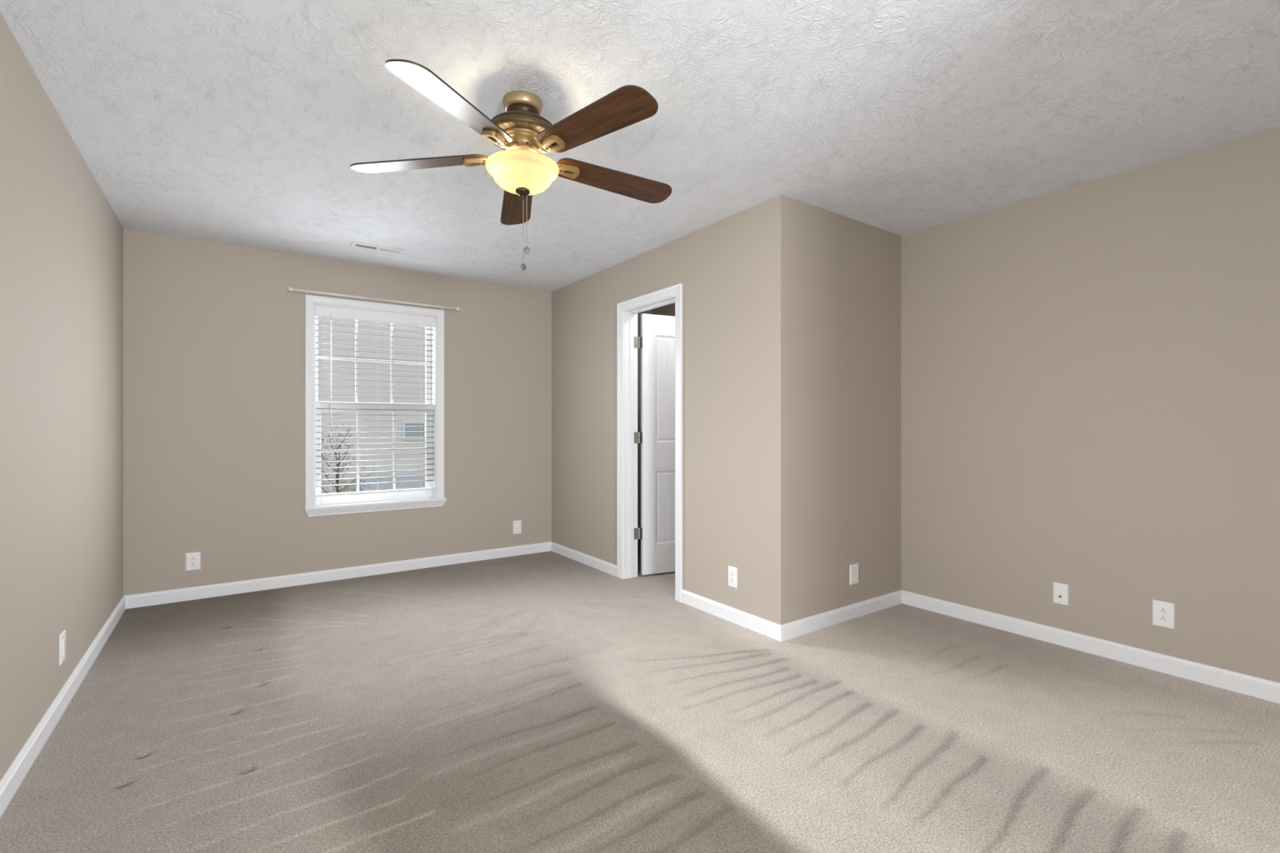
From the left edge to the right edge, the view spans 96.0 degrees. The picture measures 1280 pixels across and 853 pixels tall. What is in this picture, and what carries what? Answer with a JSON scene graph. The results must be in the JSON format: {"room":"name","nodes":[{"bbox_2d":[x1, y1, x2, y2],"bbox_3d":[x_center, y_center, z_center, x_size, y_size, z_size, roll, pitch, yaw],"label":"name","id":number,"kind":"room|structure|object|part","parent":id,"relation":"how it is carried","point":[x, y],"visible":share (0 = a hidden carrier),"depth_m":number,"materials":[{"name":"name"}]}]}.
{"room":"empty bedroom","nodes":[
{"label":"empty bedroom","id":0,"kind":"room"},
{"bbox_2d":[0,12,123,781],"bbox_3d":[-1.324,-0.050,0.738,0.140,2.440,7.130,0,0,-35],"label":"wall","id":1,"kind":"structure","parent":0,"point":[61,239],"depth_m":2.23,"materials":[{"name":"paint"}]},
{"bbox_2d":[0,595,125,817],"bbox_3d":[-1.261,1.128,0.782,0.014,0.084,7.130,0,0,-35],"label":"baseboard","id":2,"kind":"structure","parent":1,"relation":"attached to","point":[11,780],"depth_m":2.21,"materials":[{"name":"white paint"}]},
{"bbox_2d":[59,630,66,665],"bbox_3d":[-2.393,0.916,2.390,0.010,0.122,0.078,0,0,-35],"label":"wall plate","id":3,"kind":"object","parent":1,"relation":"attached to","point":[63,636],"visible":1,"depth_m":2.38,"materials":[{"name":"white plastic"}]},
{"bbox_2d":[123,228,652,595],"bbox_3d":[-1.639,-0.050,4.971,4.451,2.440,0.160,0,0,-35],"label":"wall","id":4,"kind":"structure","parent":0,"point":[214,333],"depth_m":4.16,"materials":[{"name":"paint"}]},
{"bbox_2d":[185,551,200,571],"bbox_3d":[-3.023,0.913,3.896,0.080,0.120,0.009,0,0,-35],"label":"wall outlet","id":5,"kind":"object","parent":4,"relation":"attached to","point":[193,560],"visible":1,"depth_m":3.89,"materials":[{"name":"white plastic"}]},
{"bbox_2d":[190,562,195,566],"bbox_3d":[-3.021,0.933,3.894,0.034,0.025,0.003,0,0,-35],"label":"receptacle","id":6,"kind":"object","parent":5,"relation":"attached to","point":[192,564],"depth_m":3.89,"materials":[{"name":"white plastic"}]},
{"bbox_2d":[190,556,195,560],"bbox_3d":[-3.021,0.894,3.894,0.034,0.025,0.003,0,0,-35],"label":"receptacle","id":7,"kind":"object","parent":5,"relation":"attached to","point":[192,558],"depth_m":3.89,"materials":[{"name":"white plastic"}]},
{"bbox_2d":[124,541,551,608],"bbox_3d":[-2.071,1.128,4.561,3.032,0.084,0.014,0,0,-35],"label":"baseboard","id":8,"kind":"structure","parent":4,"relation":"attached to","point":[146,599],"depth_m":4.32,"materials":[{"name":"white paint"}]},
{"bbox_2d":[288,286,459,311],"bbox_3d":[-2.049,-0.992,4.544,1.245,0.052,0.067,0,0,-35],"label":"curtain rod","id":9,"kind":"object","parent":4,"relation":"attached to","point":[290,289],"visible":1,"depth_m":4.46,"materials":[{"name":"beige metal"}]},
{"bbox_2d":[304,294,446,516],"bbox_3d":[-2.102,-0.154,4.622,1.036,1.648,0.189,0,0,-35],"label":"window","id":10,"kind":"structure","parent":4,"relation":"in","point":[352,504],"depth_m":4.59,"materials":[{"name":"white paint"}]},
{"bbox_3d":[-2.148,-0.524,4.677,0.878,0.779,0.028,0,0,-35],"label":"sash","id":11,"kind":"part","parent":10,"relation":"part of","materials":[{"name":"white plastic"}]},
{"bbox_3d":[-2.129,0.206,4.651,0.878,0.795,0.028,0,0,-35],"label":"sash","id":12,"kind":"part","parent":10,"relation":"part of","materials":[{"name":"white plastic"}]},
{"bbox_2d":[315,304,435,497],"bbox_3d":[-2.087,-0.191,4.591,0.876,1.444,0.072,0,0,-35],"label":"window blind","id":13,"kind":"object","parent":10,"relation":"attached to","point":[321,310],"visible":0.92,"depth_m":4.57,"materials":[{"name":"white plastic"}]},
{"bbox_3d":[-2.093,0.522,4.599,0.866,0.018,0.050,0,0,-35],"label":"rail","id":14,"kind":"part","parent":13,"relation":"part of","materials":[{"name":"white paint"}]},
{"bbox_3d":[-2.093,-0.171,4.598,0.001,1.386,0.054,0,0,-35],"label":"ladder cord","id":15,"kind":"part","parent":13,"relation":"part of","materials":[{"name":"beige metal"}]},
{"bbox_2d":[513,520,521,534],"bbox_3d":[-1.115,0.915,5.237,0.080,0.123,0.008,0,0,-35],"label":"wall plate","id":16,"kind":"object","parent":4,"relation":"attached to","point":[517,524],"visible":1,"depth_m":5.24,"materials":[{"name":"white plastic"}]},
{"bbox_2d":[0,538,1279,852],"bbox_3d":[0.452,1.176,1.986,4.401,0.011,7.330,0,0,-35],"label":"floor","id":17,"kind":"structure","parent":0,"point":[549,701],"depth_m":2.17,"materials":[{"name":"carpet"}]},
{"bbox_2d":[0,0,1279,292],"bbox_3d":[0.445,-1.320,2.005,4.451,0.100,7.410,0,0,-35],"label":"ceiling","id":18,"kind":"structure","parent":0,"point":[237,122],"depth_m":2.29,"materials":[{"name":"white paint"}]},
{"bbox_2d":[350,241,404,254],"bbox_3d":[-1.863,-1.265,4.096,0.340,0.009,0.110,0,0,-35],"label":"ceiling vent","id":19,"kind":"object","parent":18,"relation":"in","point":[358,245],"visible":1,"depth_m":4.09,"materials":[{"name":"white metal"}]},
{"bbox_2d":[350,58,671,270],"bbox_3d":[-0.410,-0.940,2.270,1.237,0.660,1.297,0,0,-35],"label":"ceiling fan","id":20,"kind":"object","parent":18,"relation":"hanging from","point":[521,169],"visible":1,"depth_m":2.15,"materials":[{"name":"brown wood"}]},
{"bbox_3d":[-0.862,-1.032,2.263,0.534,0.006,0.146,-4,12,2],"label":"blade","id":21,"kind":"part","parent":20,"relation":"part of","materials":[{"name":"brown wood"}]},
{"bbox_3d":[-0.595,-1.040,1.869,0.146,0.006,0.534,13,7,19],"label":"blade","id":22,"kind":"part","parent":20,"relation":"part of","materials":[{"name":"brown wood"}]},
{"bbox_3d":[-0.562,-1.035,2.641,0.146,0.006,0.534,-12,0,-15],"label":"blade","id":23,"kind":"part","parent":20,"relation":"part of","materials":[{"name":"brown wood"}]},
{"bbox_3d":[-0.458,-0.971,2.250,0.280,0.094,0.280,0,0,-35],"label":"lamp shade","id":24,"kind":"part","parent":20,"relation":"part of","materials":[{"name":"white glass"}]},
{"bbox_3d":[-0.455,-0.760,2.245,0.006,0.252,0.006,0,0,32],"label":"pull chain","id":25,"kind":"part","parent":20,"relation":"part of","materials":[{"name":"metal"}]},
{"bbox_3d":[-0.442,-0.799,2.247,0.006,0.199,0.006,0,0,-13],"label":"pull chain","id":26,"kind":"part","parent":20,"relation":"part of","materials":[{"name":"metal"}]},
{"bbox_3d":[-0.161,-1.041,1.975,0.534,0.006,0.146,3,-10,43],"label":"blade","id":27,"kind":"part","parent":20,"relation":"part of","materials":[{"name":"brown wood"}]},
{"bbox_3d":[-0.106,-1.041,2.449,0.534,0.006,0.146,3,-13,-29],"label":"blade","id":28,"kind":"part","parent":20,"relation":"part of","materials":[{"name":"brown wood"}]},
{"bbox_2d":[551,194,795,625],"bbox_3d":[0.019,-0.050,4.332,0.125,2.440,2.793,0,0,-35],"label":"wall","id":29,"kind":"structure","parent":0,"point":[736,273],"depth_m":3.58,"materials":[{"name":"paint"}]},
{"bbox_2d":[551,542,617,577],"bbox_3d":[-0.503,1.128,4.954,0.014,0.084,1.174,0,0,-35],"label":"baseboard","id":30,"kind":"structure","parent":29,"relation":"attached to","point":[603,566],"depth_m":4.88,"materials":[{"name":"white paint"}]},
{"bbox_2d":[617,283,682,602],"bbox_3d":[0.367,0.108,4.379,0.789,2.125,0.777,0,0,-35],"label":"door","id":31,"kind":"structure","parent":29,"relation":"in","point":[661,335],"depth_m":4.49,"materials":[{"name":"white paint"}]},
{"bbox_2d":[680,589,781,641],"bbox_3d":[0.525,1.128,3.490,0.014,0.084,0.863,0,0,-35],"label":"baseboard","id":32,"kind":"structure","parent":29,"relation":"attached to","point":[765,627],"depth_m":3.43,"materials":[{"name":"white paint"}]},
{"bbox_2d":[728,565,737,588],"bbox_3d":[0.554,0.902,3.454,0.009,0.122,0.075,0,0,-35],"label":"wall outlet","id":33,"kind":"object","parent":29,"relation":"attached to","point":[732,571],"visible":1,"depth_m":3.45,"materials":[{"name":"white plastic"}]},
{"bbox_2d":[795,200,901,620],"bbox_3d":[1.270,-0.050,3.577,1.054,2.440,0.120,0,0,-35],"label":"wall","id":34,"kind":"structure","parent":0,"point":[848,270],"depth_m":3.48,"materials":[{"name":"paint"}]},
{"bbox_2d":[781,590,902,641],"bbox_3d":[1.252,1.128,3.482,1.193,0.084,0.014,0,0,-35],"label":"baseboard","id":35,"kind":"structure","parent":34,"relation":"attached to","point":[789,630],"depth_m":3.42,"materials":[{"name":"white paint"}]},
{"bbox_2d":[849,563,858,585],"bbox_3d":[1.314,0.904,3.529,0.084,0.122,0.009,0,0,-35],"label":"wall plate","id":36,"kind":"object","parent":34,"relation":"attached to","point":[854,568],"visible":1,"depth_m":3.52,"materials":[{"name":"white plastic"}]},
{"bbox_2d":[652,127,1279,682],"bbox_3d":[2.228,-0.050,3.233,0.120,2.440,7.130,0,0,-35],"label":"wall","id":37,"kind":"structure","parent":0,"point":[1091,370],"depth_m":2.92,"materials":[{"name":"paint"}]},
{"bbox_2d":[1053,582,1068,605],"bbox_3d":[2.251,0.896,3.085,0.014,0.112,0.070,0,0,-35],"label":"cable jack","id":38,"kind":"object","parent":37,"relation":"attached to","point":[1060,591],"visible":1,"depth_m":3.08,"materials":[{"name":"white plastic"}]},
{"bbox_2d":[901,590,1279,703],"bbox_3d":[2.459,1.128,2.789,0.014,0.084,2.537,0,0,-35],"label":"baseboard","id":39,"kind":"structure","parent":37,"relation":"attached to","point":[1267,690],"depth_m":2.90,"materials":[{"name":"white paint"}]},
{"bbox_2d":[1152,599,1174,629],"bbox_3d":[2.493,0.895,2.745,0.009,0.122,0.080,0,0,-35],"label":"wall outlet","id":40,"kind":"object","parent":37,"relation":"attached to","point":[1163,612],"visible":1,"depth_m":2.74,"materials":[{"name":"white plastic"}]},
{"bbox_2d":[1158,615,1168,622],"bbox_3d":[2.491,0.915,2.743,0.003,0.025,0.034,0,0,-35],"label":"receptacle","id":41,"kind":"object","parent":40,"relation":"attached to","point":[1161,618],"depth_m":2.74,"materials":[{"name":"white plastic"}]},
{"bbox_2d":[1158,607,1168,613],"bbox_3d":[2.491,0.876,2.743,0.003,0.025,0.034,0,0,-35],"label":"receptacle","id":42,"kind":"object","parent":40,"relation":"attached to","point":[1161,610],"depth_m":2.74,"materials":[{"name":"white plastic"}]},
{"label":"outside","id":43,"kind":"structure","parent":0,"visible":0},
{"bbox_3d":[-7.756,4.270,16.261,34.000,0.200,24.470,0,0,-35],"label":"ground","id":44,"kind":"structure","parent":43,"visible":0},
{"bbox_2d":[320,423,374,493],"bbox_3d":[-4.955,2.056,9.473,1.347,4.230,1.270,0,0,-35],"label":"young tree","id":45,"kind":"object","parent":44,"relation":"on","point":[338,491],"visible":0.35,"depth_m":9.46,"materials":[{"name":"brown plant"}]},
{"bbox_2d":[318,315,425,493],"bbox_3d":[-4.321,0.010,12.241,17.000,8.320,2.200,0,0,-35],"label":"neighbor house","id":46,"kind":"structure","parent":44,"relation":"on","point":[338,418],"depth_m":11.95,"materials":[{"name":"grey"}]}
]}

